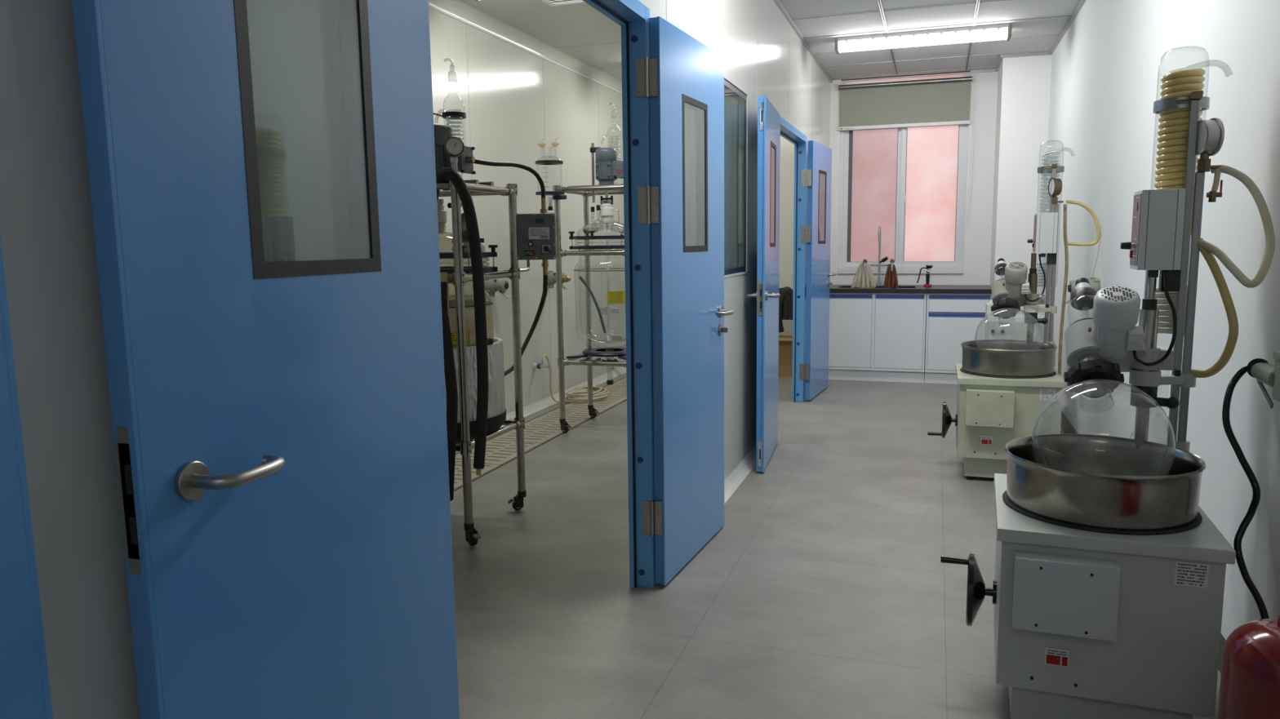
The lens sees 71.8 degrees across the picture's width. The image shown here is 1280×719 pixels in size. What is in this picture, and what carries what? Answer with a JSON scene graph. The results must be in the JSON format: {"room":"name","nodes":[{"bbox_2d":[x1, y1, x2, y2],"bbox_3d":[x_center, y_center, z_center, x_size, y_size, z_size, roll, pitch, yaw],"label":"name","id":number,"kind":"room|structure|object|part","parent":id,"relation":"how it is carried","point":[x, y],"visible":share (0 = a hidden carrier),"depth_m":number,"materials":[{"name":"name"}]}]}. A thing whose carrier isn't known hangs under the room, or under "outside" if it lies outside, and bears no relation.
{"room":"laboratory corridor","nodes":[
{"label":"laboratory corridor","id":0,"kind":"room"},
{"bbox_2d":[0,0,830,718],"bbox_3d":[0.134,-0.587,3.624,0.100,2.850,11.250,2,8,18],"label":"wall","id":1,"kind":"structure","parent":0,"point":[47,237],"depth_m":1.16,"materials":[{"name":"white paint"}]},
{"bbox_2d":[0,234,53,718],"bbox_3d":[-0.811,0.205,0.631,0.117,2.083,0.797,2,8,18],"label":"door","id":2,"kind":"structure","parent":1,"relation":"in","point":[24,686],"depth_m":1.00,"materials":[{"name":"painted metal"},{"name":"glass"}]},
{"bbox_2d":[71,0,459,718],"bbox_3d":[-0.511,0.086,1.478,0.117,2.083,0.752,2,8,18],"label":"door","id":3,"kind":"structure","parent":1,"relation":"in","point":[280,430],"depth_m":1.34,"materials":[{"name":"painted metal"},{"name":"glass"}]},
{"bbox_3d":[-0.662,0.184,1.149,0.030,0.195,0.004,2,8,18],"label":"lock plate","id":4,"kind":"part","parent":3,"relation":"part of","materials":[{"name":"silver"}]},
{"bbox_3d":[-0.566,0.160,1.247,0.072,0.054,0.156,2,8,18],"label":"lever handle","id":5,"kind":"part","parent":3,"relation":"part of","materials":[{"name":"silver metal"}]},
{"bbox_2d":[582,0,656,588],"bbox_3d":[-0.252,-0.083,2.545,0.088,2.150,1.655,2,8,18],"label":"door frame","id":6,"kind":"structure","parent":1,"relation":"attached to","point":[633,16],"depth_m":3.26,"materials":[{"name":"blue metal"}]},
{"bbox_2d":[635,16,733,586],"bbox_3d":[0.222,-0.219,3.605,0.121,2.100,0.809,3,8,25],"label":"door","id":7,"kind":"structure","parent":1,"relation":"in","point":[686,510],"depth_m":3.48,"materials":[{"name":"blue metal"}]},
{"bbox_3d":[0.368,-0.205,3.861,0.072,0.054,0.156,2,8,22],"label":"lever handle","id":8,"kind":"part","parent":7,"relation":"part of","materials":[{"name":"silver metal"}]},
{"bbox_2d":[724,75,747,277],"bbox_3d":[0.410,-0.922,4.506,0.058,1.004,1.094,2,8,18],"label":"window","id":9,"kind":"structure","parent":1,"relation":"in","point":[731,89],"depth_m":4.95,"materials":[{"name":"silver metal"}]},
{"bbox_2d":[746,95,780,472],"bbox_3d":[0.769,-0.442,5.280,0.187,2.078,0.802,1,8,14],"label":"door","id":10,"kind":"structure","parent":1,"relation":"in","point":[767,294],"depth_m":5.03,"materials":[{"name":"painted metal"},{"name":"glass"}]},
{"bbox_3d":[0.642,-0.366,5.027,0.072,0.054,0.156,1,8,14],"label":"lever handle","id":11,"kind":"part","parent":10,"relation":"part of","materials":[{"name":"silver metal"}]},
{"bbox_3d":[0.669,-0.341,4.908,0.030,0.195,0.004,1,8,14],"label":"lock plate","id":12,"kind":"part","parent":10,"relation":"part of","materials":[{"name":"silver metal"}]},
{"bbox_3d":[0.754,-0.364,4.998,0.072,0.054,0.156,1,8,14],"label":"lever handle","id":13,"kind":"part","parent":10,"relation":"part of","materials":[{"name":"silver metal"}]},
{"bbox_2d":[780,116,806,402],"bbox_3d":[1.043,-0.609,6.404,0.088,2.125,1.575,2,8,18],"label":"door frame","id":14,"kind":"structure","parent":1,"relation":"attached to","point":[788,131],"depth_m":7.08,"materials":[{"name":"blue metal"}]},
{"bbox_2d":[799,140,835,400],"bbox_3d":[1.514,-0.741,7.421,0.121,2.078,0.805,3,9,26],"label":"door","id":15,"kind":"structure","parent":1,"relation":"in","point":[815,371],"depth_m":7.30,"materials":[{"name":"blue metal"}]},
{"bbox_3d":[1.661,-0.737,7.672,0.072,0.054,0.156,2,8,23],"label":"lever handle","id":16,"kind":"part","parent":15,"relation":"part of","materials":[{"name":"silver metal"}]},
{"bbox_2d":[773,0,1086,82],"bbox_3d":[1.000,-1.953,3.089,1.900,0.022,11.150,2,8,18],"label":"trim","id":17,"kind":"structure","parent":1,"relation":"attached to","point":[778,2],"depth_m":7.00,"materials":[{"name":"grey metal"}]},
{"bbox_2d":[428,7,626,427],"bbox_3d":[-1.278,-0.871,5.681,0.150,2.900,8.300,2,8,18],"label":"wall","id":18,"kind":"structure","parent":0,"point":[516,100],"depth_m":6.91,"materials":[{"name":"grey paint"}]},
{"bbox_2d":[484,278,511,298],"bbox_3d":[-0.995,-0.507,6.222,0.166,0.151,0.110,2,8,18],"label":"wall socket","id":19,"kind":"object","parent":18,"relation":"attached to","point":[491,286],"visible":0.8,"depth_m":6.19,"materials":[{"name":"grey plastic"}]},
{"bbox_2d":[428,0,622,93],"bbox_3d":[-1.229,-2.215,5.488,0.085,0.085,8.120,2,8,18],"label":"trim","id":20,"kind":"structure","parent":18,"relation":"attached to","point":[458,10],"depth_m":6.55,"materials":[{"name":"grey metal"}]},
{"bbox_2d":[533,360,549,369],"bbox_3d":[-0.778,0.045,6.992,0.125,0.073,0.056,2,8,18],"label":"tap","id":21,"kind":"object","parent":18,"relation":"attached to","point":[539,366],"visible":1,"depth_m":6.98,"materials":[{"name":"white plastic"}]},
{"bbox_3d":[-0.823,0.052,7.008,0.030,0.056,0.056,2,8,18],"label":"wall plate","id":22,"kind":"part","parent":21,"relation":"part of","materials":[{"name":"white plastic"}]},
{"bbox_3d":[-0.755,0.039,6.984,0.075,0.059,0.028,2,8,18],"label":"spout","id":23,"kind":"part","parent":21,"relation":"part of","materials":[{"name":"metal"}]},
{"bbox_2d":[547,271,555,288],"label":"wall socket","id":24,"kind":"object","parent":18,"relation":"attached to","point":[552,278],"depth_m":7.15,"materials":[{"name":"grey plastic"}]},
{"bbox_2d":[561,272,571,289],"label":"valve","id":25,"kind":"object","parent":18,"relation":"attached to","point":[565,278],"depth_m":7.14,"materials":[{"name":"gold metal"}]},
{"bbox_2d":[458,0,622,80],"bbox_3d":[-0.359,-2.254,5.190,1.920,0.051,8.120,2,8,18],"label":"ceiling","id":26,"kind":"structure","parent":0,"point":[580,31],"depth_m":6.32,"materials":[{"name":"grey paint"}]},
{"bbox_2d":[541,0,585,6],"bbox_3d":[-0.381,-2.236,5.317,0.600,0.020,0.600,2,8,18],"label":"ceiling light","id":27,"kind":"object","parent":26,"relation":"in","point":[551,2],"visible":0.9,"depth_m":5.61,"materials":[{"name":"white plastic"}]},
{"bbox_2d":[724,91,794,335],"bbox_3d":[0.906,-1.382,9.250,2.020,2.900,0.080,2,8,18],"label":"wall","id":28,"kind":"structure","parent":0,"point":[785,274],"depth_m":9.07,"materials":[{"name":"grey paint"}]},
{"bbox_2d":[449,373,1220,718],"bbox_3d":[0.190,0.827,3.989,4.700,0.050,11.800,2,8,18],"label":"floor","id":29,"kind":"structure","parent":0,"point":[824,590],"depth_m":3.43,"materials":[{"name":"plastic"}]},
{"bbox_2d":[433,58,556,546],"bbox_3d":[-0.853,-0.349,4.571,0.894,2.146,1.871,-1,8,-1],"label":"glass reactor","id":30,"kind":"object","parent":29,"relation":"on","point":[474,371],"visible":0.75,"depth_m":3.94,"materials":[{"name":"metal"}]},
{"bbox_3d":[-0.940,-0.885,4.029,0.190,0.175,0.193,2,8,18],"label":"motor","id":31,"kind":"part","parent":30,"relation":"part of","materials":[{"name":"blue metal"}]},
{"bbox_3d":[-1.022,-0.739,3.794,0.520,0.041,0.041,2,8,18],"label":"rail","id":32,"kind":"part","parent":30,"relation":"part of","materials":[{"name":"metal"}]},
{"bbox_3d":[-1.017,-0.352,3.846,0.520,0.041,0.041,2,8,18],"label":"rail","id":33,"kind":"part","parent":30,"relation":"part of","materials":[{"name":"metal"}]},
{"bbox_3d":[-0.777,-0.805,3.702,0.028,0.080,0.032,2,8,18],"label":"gauge stem","id":34,"kind":"part","parent":30,"relation":"part of","materials":[{"name":"metal"}]},
{"bbox_3d":[-1.007,0.376,3.945,0.520,0.041,0.041,2,8,18],"label":"rail","id":35,"kind":"part","parent":30,"relation":"part of","materials":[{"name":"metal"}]},
{"bbox_3d":[-0.766,-0.021,3.808,0.039,1.507,0.039,2,8,18],"label":"leg","id":36,"kind":"part","parent":30,"relation":"part of","materials":[{"name":"metal"}]},
{"bbox_3d":[-0.781,-0.569,3.998,0.100,0.192,0.100,2,8,18],"label":"bulb","id":37,"kind":"part","parent":30,"relation":"part of","materials":[{"name":"glass"}]},
{"bbox_3d":[-0.855,-0.808,4.292,0.520,0.041,0.041,2,8,18],"label":"rail","id":38,"kind":"part","parent":30,"relation":"part of","materials":[{"name":"metal"}]},
{"bbox_3d":[-0.850,-0.422,4.344,0.520,0.041,0.041,2,8,18],"label":"rail","id":39,"kind":"part","parent":30,"relation":"part of","materials":[{"name":"metal"}]},
{"bbox_3d":[-0.692,-0.766,3.961,0.041,0.041,0.530,2,8,18],"label":"rail","id":40,"kind":"part","parent":30,"relation":"part of","materials":[{"name":"metal"}]},
{"bbox_3d":[-0.687,-0.380,4.014,0.041,0.041,0.530,2,8,18],"label":"rail","id":41,"kind":"part","parent":30,"relation":"part of","materials":[{"name":"metal"}]},
{"bbox_3d":[-0.677,0.349,4.112,0.041,0.041,0.530,2,8,18],"label":"rail","id":42,"kind":"part","parent":30,"relation":"part of","materials":[{"name":"metal"}]},
{"bbox_3d":[-0.840,0.306,4.443,0.520,0.041,0.041,2,8,18],"label":"rail","id":43,"kind":"part","parent":30,"relation":"part of","materials":[{"name":"metal"}]},
{"bbox_3d":[-0.599,-0.090,4.306,0.039,1.505,0.039,2,8,18],"label":"leg","id":44,"kind":"part","parent":30,"relation":"part of","materials":[{"name":"metal"}]},
{"bbox_3d":[-0.527,-0.511,4.245,0.055,0.026,0.003,-2,8,-5],"label":"warning plate","id":45,"kind":"part","parent":30,"relation":"part of","materials":[{"name":"black"}]},
{"bbox_3d":[-0.509,-0.663,4.229,0.116,0.038,0.003,-2,8,-5],"label":"raised frame","id":46,"kind":"part","parent":30,"relation":"part of","materials":[{"name":"grey metal"}]},
{"bbox_3d":[-0.499,-0.592,4.244,0.184,0.216,0.012,-2,8,-5],"label":"plate","id":47,"kind":"part","parent":30,"relation":"part of","materials":[{"name":"grey metal"}]},
{"bbox_3d":[-0.484,-0.605,4.237,0.098,0.055,0.002,-1,8,-5],"label":"data plate","id":48,"kind":"part","parent":30,"relation":"part of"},
{"bbox_2d":[541,244,551,253],"bbox_3d":[-0.449,-0.531,4.240,0.046,0.044,0.023,-2,8,-5],"label":"switch","id":49,"kind":"object","parent":30,"relation":"attached to","point":[545,248],"depth_m":4.25,"materials":[{"name":"black plastic"}]},
{"bbox_2d":[453,377,626,491],"bbox_3d":[-0.898,0.577,5.756,0.430,0.001,8.100,2,8,18],"label":"channel","id":50,"kind":"object","parent":29,"relation":"in","point":[624,377],"depth_m":5.88,"materials":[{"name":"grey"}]},
{"bbox_2d":[453,462,501,490],"bbox_3d":[-1.119,0.667,5.098,0.410,0.003,0.590,2,8,18],"label":"drain grate","id":51,"kind":"object","parent":50,"relation":"on","point":[458,480],"visible":0.23,"depth_m":5.16,"materials":[{"name":"brown"}]},
{"bbox_2d":[455,440,542,465],"bbox_3d":[-0.930,0.589,5.661,0.410,0.003,0.590,2,8,18],"label":"drain grate","id":52,"kind":"object","parent":50,"relation":"on","point":[500,452],"visible":0.63,"depth_m":5.66,"materials":[{"name":"brown"}]},
{"bbox_2d":[491,422,577,443],"bbox_3d":[-0.740,0.510,6.225,0.410,0.003,0.590,2,8,18],"label":"drain grate","id":53,"kind":"object","parent":50,"relation":"on","point":[541,433],"visible":0.82,"depth_m":6.18,"materials":[{"name":"brown"}]},
{"bbox_2d":[527,407,606,425],"bbox_3d":[-0.551,0.431,6.789,0.410,0.003,0.590,2,8,18],"label":"drain grate","id":54,"kind":"object","parent":50,"relation":"on","point":[576,416],"visible":0.87,"depth_m":6.74,"materials":[{"name":"brown"}]},
{"bbox_2d":[564,395,626,409],"bbox_3d":[-0.362,0.352,7.353,0.410,0.003,0.590,2,8,18],"label":"drain grate","id":55,"kind":"object","parent":50,"relation":"on","point":[607,402],"visible":0.59,"depth_m":7.29,"materials":[{"name":"brown"}]},
{"bbox_2d":[595,384,626,396],"bbox_3d":[-0.172,0.274,7.917,0.410,0.003,0.590,2,8,18],"label":"drain grate","id":56,"kind":"object","parent":50,"relation":"on","point":[620,390],"visible":0.33,"depth_m":7.92,"materials":[{"name":"brown"}]},
{"bbox_2d":[613,377,626,384],"bbox_3d":[0.017,0.195,8.481,0.410,0.003,0.590,2,8,18],"label":"drain grate","id":57,"kind":"object","parent":50,"relation":"on","point":[623,381],"visible":0.06,"depth_m":8.34,"materials":[{"name":"brown"}]},
{"bbox_2d":[541,354,608,402],"bbox_3d":[-0.500,0.134,7.325,0.359,0.437,0.793,2,8,18],"label":"hose","id":58,"kind":"object","parent":29,"relation":"on","point":[572,393],"visible":0.88,"depth_m":7.36,"materials":[{"name":"beige"}]},
{"bbox_2d":[535,106,626,432],"bbox_3d":[-0.265,-0.634,6.116,0.675,2.281,0.788,2,8,18],"label":"glass reactor","id":59,"kind":"object","parent":29,"relation":"on","point":[607,169],"visible":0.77,"depth_m":6.10,"materials":[{"name":"metal"}]},
{"bbox_2d":[548,196,551,206],"bbox_3d":[-0.594,-1.045,5.853,0.023,0.065,0.024,2,8,18],"label":"outlet","id":60,"kind":"object","parent":59,"relation":"attached to","point":[549,197],"depth_m":5.84,"materials":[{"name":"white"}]},
{"bbox_3d":[-0.552,-0.375,6.076,0.039,1.595,0.039,2,8,18],"label":"leg","id":61,"kind":"part","parent":59,"relation":"part of","materials":[{"name":"metal"}]},
{"bbox_3d":[-0.463,-0.015,6.378,0.041,0.041,0.530,2,8,18],"label":"rail","id":62,"kind":"part","parent":59,"relation":"part of","materials":[{"name":"metal"}]},
{"bbox_3d":[-0.478,-1.182,6.221,0.041,0.041,0.530,2,8,18],"label":"rail","id":63,"kind":"part","parent":59,"relation":"part of","materials":[{"name":"metal"}]},
{"bbox_3d":[-0.379,-0.906,6.162,0.022,0.048,0.048,2,8,18],"label":"port knob","id":64,"kind":"part","parent":59,"relation":"part of","materials":[{"name":"grey"}]},
{"bbox_3d":[-0.384,-0.444,6.574,0.039,1.595,0.039,2,8,18],"label":"leg","id":65,"kind":"part","parent":59,"relation":"part of","materials":[{"name":"metal"}]},
{"bbox_3d":[-0.315,-1.139,5.890,0.520,0.041,0.041,2,8,18],"label":"rail","id":66,"kind":"part","parent":59,"relation":"part of","materials":[{"name":"metal"}]},
{"bbox_3d":[-0.310,-0.716,5.947,0.520,0.041,0.041,2,8,18],"label":"rail","id":67,"kind":"part","parent":59,"relation":"part of","materials":[{"name":"metal"}]},
{"bbox_3d":[-0.336,-1.342,6.363,0.022,0.420,0.022,2,8,18],"label":"support rod","id":68,"kind":"part","parent":59,"relation":"part of","materials":[{"name":"metal"}]},
{"bbox_3d":[-0.299,0.027,6.047,0.520,0.041,0.041,2,8,18],"label":"rail","id":69,"kind":"part","parent":59,"relation":"part of","materials":[{"name":"metal"}]},
{"bbox_3d":[-0.228,-0.923,6.173,0.427,0.160,0.427,2,8,18],"label":"lid","id":70,"kind":"part","parent":59,"relation":"part of","materials":[{"name":"clear glass"}]},
{"bbox_3d":[-0.148,-1.209,6.388,0.520,0.041,0.041,2,8,18],"label":"rail","id":71,"kind":"part","parent":59,"relation":"part of","materials":[{"name":"metal"}]},
{"bbox_3d":[-0.142,-0.786,6.445,0.520,0.041,0.041,2,8,18],"label":"rail","id":72,"kind":"part","parent":59,"relation":"part of","materials":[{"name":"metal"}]},
{"bbox_3d":[-0.233,-1.286,6.125,0.149,0.175,0.152,2,8,18],"label":"motor","id":73,"kind":"part","parent":59,"relation":"part of","materials":[{"name":"blue metal"}]},
{"bbox_2d":[778,335,792,377],"bbox_3d":[1.312,-0.044,8.723,0.440,0.379,0.444,2,8,18],"label":"cardboard box","id":74,"kind":"object","parent":29,"relation":"on","point":[785,342],"visible":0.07,"depth_m":8.55,"materials":[{"name":"brown cardboard"}]},
{"bbox_2d":[778,286,792,333],"bbox_3d":[1.345,-0.490,8.673,0.440,0.449,0.110,2,8,18],"label":"bundle","id":75,"kind":"object","parent":74,"relation":"on","point":[785,299],"visible":0.3,"depth_m":8.62,"materials":[{"name":"black fabric"}]},
{"bbox_2d":[828,293,926,382],"bbox_3d":[2.235,-0.245,8.469,0.954,0.820,0.668,2,8,18],"label":"base cabinet","id":76,"kind":"object","parent":29,"relation":"on","point":[873,336],"visible":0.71,"depth_m":8.14,"materials":[{"name":"white laminate"}]},
{"bbox_3d":[1.949,-0.248,8.224,0.392,0.643,0.018,2,8,18],"label":"cabinet door","id":77,"kind":"part","parent":76,"relation":"part of","materials":[{"name":"white laminate"}]},
{"bbox_3d":[2.365,-0.235,8.086,0.423,0.643,0.018,2,8,18],"label":"cabinet door","id":78,"kind":"part","parent":76,"relation":"part of","materials":[{"name":"white laminate"}]},
{"bbox_2d":[829,284,991,293],"bbox_3d":[2.507,-0.603,8.323,1.544,0.162,0.705,2,8,18],"label":"countertop","id":79,"kind":"structure","parent":76,"relation":"on","point":[920,289],"depth_m":8.04,"materials":[{"name":"grey"}]},
{"bbox_2d":[838,285,915,288],"bbox_3d":[2.244,-0.555,8.373,0.698,0.260,0.358,2,8,18],"label":"sink","id":80,"kind":"object","parent":79,"relation":"in","point":[842,286],"visible":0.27,"depth_m":8.51,"materials":[{"name":"black"}]},
{"bbox_2d":[862,226,894,285],"bbox_3d":[2.284,-0.989,8.453,0.292,0.574,0.208,2,8,18],"label":"tap","id":81,"kind":"object","parent":79,"relation":"on","point":[864,261],"visible":0.97,"depth_m":8.51,"materials":[{"name":"grey metal"}]},
{"bbox_2d":[850,262,875,288],"bbox_3d":[2.142,-0.802,8.476,0.239,0.259,0.202,2,8,18],"label":"towel","id":82,"kind":"object","parent":81,"relation":"hanging from","point":[862,279],"visible":0.98,"depth_m":8.45,"materials":[{"name":"beige fabric"}]},
{"bbox_3d":[2.294,-0.885,8.493,0.269,0.096,0.127,2,8,18],"label":"arm","id":83,"kind":"part","parent":81,"relation":"part of","materials":[{"name":"grey metal"}]},
{"bbox_3d":[2.342,-0.957,8.507,0.093,0.070,0.036,5,10,36],"label":"knob","id":84,"kind":"part","parent":81,"relation":"part of","materials":[{"name":"black plastic"}]},
{"bbox_2d":[884,263,897,288],"bbox_3d":[2.386,-0.790,8.399,0.137,0.249,0.196,2,8,18],"label":"towel","id":85,"kind":"object","parent":81,"relation":"hanging from","point":[891,281],"visible":0.94,"depth_m":8.37,"materials":[{"name":"brown fabric"}]},
{"bbox_2d":[916,265,933,287],"bbox_3d":[2.664,-0.782,8.274,0.145,0.202,0.073,2,8,18],"label":"eyewash spray","id":86,"kind":"object","parent":79,"relation":"on","point":[928,267],"visible":1,"depth_m":8.26,"materials":[{"name":"black plastic"}]},
{"bbox_3d":[2.643,-0.789,8.281,0.102,0.149,0.012,2,8,18],"label":"squeeze lever","id":87,"kind":"part","parent":86,"relation":"part of","materials":[{"name":"black"}]},
{"bbox_2d":[924,293,991,384],"bbox_3d":[2.954,-0.222,8.230,0.555,0.820,0.668,2,8,18],"label":"base cabinet","id":88,"kind":"object","parent":29,"relation":"on","point":[953,320],"visible":0.65,"depth_m":7.94,"materials":[{"name":"white laminate"}]},
{"bbox_3d":[2.852,-0.141,7.936,0.512,0.483,0.018,2,8,18],"label":"cabinet door","id":89,"kind":"part","parent":88,"relation":"part of","materials":[{"name":"white laminate"}]},
{"bbox_3d":[2.847,-0.481,7.890,0.512,0.116,0.018,2,8,18],"label":"drawer","id":90,"kind":"part","parent":88,"relation":"part of","materials":[{"name":"white laminate"}]},
{"bbox_2d":[927,140,1100,479],"bbox_3d":[2.088,-0.289,4.928,0.876,1.860,0.784,2,8,18],"label":"rotary evaporator","id":91,"kind":"object","parent":29,"relation":"on","point":[1003,385],"visible":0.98,"depth_m":4.79,"materials":[{"name":"white metal"}]},
{"bbox_3d":[1.848,0.263,4.672,0.236,0.188,0.002,2,8,18],"label":"plate","id":92,"kind":"part","parent":91,"relation":"part of","materials":[{"name":"beige metal"}]},
{"bbox_3d":[2.128,-0.418,5.017,0.105,0.151,0.139,2,8,18],"label":"motor","id":93,"kind":"part","parent":91,"relation":"part of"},
{"bbox_3d":[2.224,-0.674,5.033,0.036,0.023,0.023,2,8,18],"label":"speed knob","id":94,"kind":"part","parent":91,"relation":"part of","materials":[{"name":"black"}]},
{"bbox_3d":[2.245,-0.719,5.030,0.002,0.204,0.132,2,8,18],"label":"control panel","id":95,"kind":"part","parent":91,"relation":"part of","materials":[{"name":"grey"}]},
{"bbox_2d":[1047,341,1056,367],"bbox_3d":[2.350,-0.032,5.097,0.085,0.143,0.046,2,8,18],"label":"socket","id":96,"kind":"object","parent":91,"relation":"attached to","point":[1049,342],"depth_m":5.07,"materials":[{"name":"white plastic"}]},
{"bbox_2d":[984,300,1054,342],"bbox_3d":[2.566,0.047,6.029,0.400,0.885,0.420,2,8,18],"label":"pump","id":97,"kind":"object","parent":29,"relation":"on","point":[995,328],"visible":0.28,"depth_m":5.84,"materials":[{"name":"white plastic"}]},
{"bbox_2d":[940,45,1275,718],"bbox_3d":[1.289,0.051,2.483,0.802,1.860,0.784,2,8,21],"label":"rotary evaporator","id":98,"kind":"object","parent":29,"relation":"on","point":[1107,592],"visible":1,"depth_m":2.33,"materials":[{"name":"white metal"}]},
{"bbox_3d":[1.070,0.604,2.224,0.236,0.188,0.002,2,8,21],"label":"plate","id":99,"kind":"part","parent":98,"relation":"part of","materials":[{"name":"grey metal"}]},
{"bbox_3d":[1.387,-0.236,2.771,0.041,0.041,0.041,2,8,21],"label":"knob","id":100,"kind":"part","parent":98,"relation":"part of","materials":[{"name":"black"}]},
{"bbox_3d":[1.368,-0.076,2.557,0.105,0.151,0.139,2,8,21],"label":"motor","id":101,"kind":"part","parent":98,"relation":"part of","materials":[{"name":"grey plastic"}]},
{"bbox_3d":[1.425,-0.333,2.584,0.036,0.023,0.023,2,8,21],"label":"speed knob","id":102,"kind":"part","parent":98,"relation":"part of","materials":[{"name":"black plastic"}]},
{"bbox_2d":[1128,250,1133,257],"bbox_3d":[1.454,-0.312,2.618,0.008,0.022,0.012,2,8,21],"label":"rocker switch","id":103,"kind":"object","parent":98,"relation":"attached to","point":[1131,255],"depth_m":2.61,"materials":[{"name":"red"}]},
{"bbox_3d":[1.446,-0.378,2.580,0.002,0.204,0.132,2,8,21],"label":"control panel","id":104,"kind":"part","parent":98,"relation":"part of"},
{"bbox_2d":[1175,440,1190,452],"bbox_3d":[1.591,0.312,2.627,0.085,0.143,0.046,2,8,21],"label":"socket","id":105,"kind":"object","parent":98,"relation":"attached to","point":[1183,445],"depth_m":2.60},
{"bbox_2d":[1217,614,1279,718],"bbox_3d":[1.336,0.768,1.840,0.226,0.609,0.226,2,8,18],"label":"fire extinguisher","id":106,"kind":"object","parent":29,"relation":"on","point":[1250,684],"visible":1,"depth_m":1.79,"materials":[{"name":"red metal"}]},
{"bbox_2d":[829,71,998,300],"bbox_3d":[2.813,-1.298,8.621,1.900,2.850,0.220,2,8,18],"label":"wall","id":107,"kind":"structure","parent":0,"point":[978,233],"depth_m":8.38,"materials":[{"name":"white paint"}]},
{"bbox_2d":[837,71,970,274],"bbox_3d":[2.540,-1.777,8.577,1.180,1.879,0.130,2,8,18],"label":"window","id":108,"kind":"structure","parent":107,"relation":"in","point":[910,183],"depth_m":8.60,"materials":[{"name":"white"}]},
{"bbox_3d":[2.288,-1.604,8.717,0.555,1.355,0.024,2,8,18],"label":"sash","id":109,"kind":"part","parent":108,"relation":"part of","materials":[{"name":"white"}]},
{"bbox_3d":[2.290,-1.609,8.722,0.465,1.285,0.004,2,8,18],"label":"frosted glass","id":110,"kind":"part","parent":108,"relation":"part of","materials":[{"name":"pink glass"}]},
{"bbox_3d":[2.536,-2.511,8.495,1.110,0.377,0.006,2,8,18],"label":"pane","id":111,"kind":"part","parent":108,"relation":"part of","materials":[{"name":"glass"}]},
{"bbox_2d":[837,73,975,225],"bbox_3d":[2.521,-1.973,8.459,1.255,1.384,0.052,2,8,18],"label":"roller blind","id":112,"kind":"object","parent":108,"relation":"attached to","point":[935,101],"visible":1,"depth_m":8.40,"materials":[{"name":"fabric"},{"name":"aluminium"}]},
{"bbox_3d":[2.509,-2.235,8.441,1.210,0.033,0.020,2,8,18],"label":"rail","id":113,"kind":"part","parent":112,"relation":"part of","materials":[{"name":"white plastic"}]},
{"bbox_3d":[3.095,-1.933,8.266,0.042,1.342,0.007,2,8,18],"label":"bead chain","id":114,"kind":"part","parent":112,"relation":"part of","materials":[{"name":"white plastic"}]},
{"bbox_3d":[2.803,-1.589,8.521,0.475,1.285,0.004,2,8,18],"label":"frosted glass","id":115,"kind":"part","parent":108,"relation":"part of","materials":[{"name":"pink glass"}]},
{"bbox_3d":[2.801,-1.583,8.516,0.565,1.355,0.024,2,8,18],"label":"sash","id":116,"kind":"part","parent":108,"relation":"part of","materials":[{"name":"white"}]},
{"bbox_2d":[779,0,1080,79],"bbox_3d":[1.000,-1.989,3.084,1.900,0.050,11.150,2,8,18],"label":"ceiling","id":117,"kind":"structure","parent":0,"point":[1008,10],"depth_m":6.46,"materials":[{"name":"tile"}]},
{"bbox_2d":[834,22,1012,53],"bbox_3d":[2.113,-2.411,6.658,1.258,0.099,0.152,2,8,18],"label":"ceiling light","id":118,"kind":"object","parent":117,"relation":"attached to","point":[997,31],"visible":1,"depth_m":6.59,"materials":[{"name":"white plastic"}]},
{"bbox_2d":[791,0,1071,78],"bbox_3d":[1.000,-1.962,3.088,1.900,0.005,11.150,2,8,18],"label":"grid","id":119,"kind":"object","parent":117,"relation":"attached to","point":[879,2],"depth_m":6.55,"materials":[{"name":"grey metal"}]},
{"bbox_2d":[989,54,1052,293],"bbox_3d":[3.397,-1.218,7.973,0.380,2.850,0.650,2,8,18],"label":"wall pier","id":120,"kind":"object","parent":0,"point":[1024,82],"visible":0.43,"depth_m":7.60,"materials":[{"name":"white paint"}]},
{"bbox_2d":[1040,0,1279,639],"bbox_3d":[1.984,-0.529,3.011,0.100,2.850,11.250,2,8,18],"label":"wall","id":121,"kind":"structure","parent":0,"point":[1104,79],"depth_m":3.03,"materials":[{"name":"white paint"}]},
{"bbox_2d":[1064,277,1100,304],"bbox_3d":[2.498,-0.390,5.002,0.166,0.151,0.110,2,8,18],"label":"wall socket","id":122,"kind":"object","parent":121,"relation":"attached to","point":[1094,282],"visible":0.42,"depth_m":4.96,"materials":[{"name":"grey plastic"}]},
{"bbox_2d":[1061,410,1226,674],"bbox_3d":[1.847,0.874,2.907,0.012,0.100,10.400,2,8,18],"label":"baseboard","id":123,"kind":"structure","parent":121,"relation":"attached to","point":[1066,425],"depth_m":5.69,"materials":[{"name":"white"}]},
{"bbox_2d":[1246,351,1279,408],"bbox_3d":[1.621,0.048,2.248,0.072,0.150,0.265,2,8,18],"label":"wall socket","id":124,"kind":"object","parent":121,"relation":"attached to","point":[1264,372],"visible":1,"depth_m":2.25,"materials":[{"name":"grey plastic"}]},
{"bbox_2d":[1222,364,1269,619],"bbox_3d":[1.570,0.516,2.280,0.092,0.964,0.457,2,8,18],"label":"power cable","id":125,"kind":"object","parent":124,"relation":"attached to","point":[1255,500],"visible":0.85,"depth_m":2.30,"materials":[{"name":"black plastic"}]}
]}

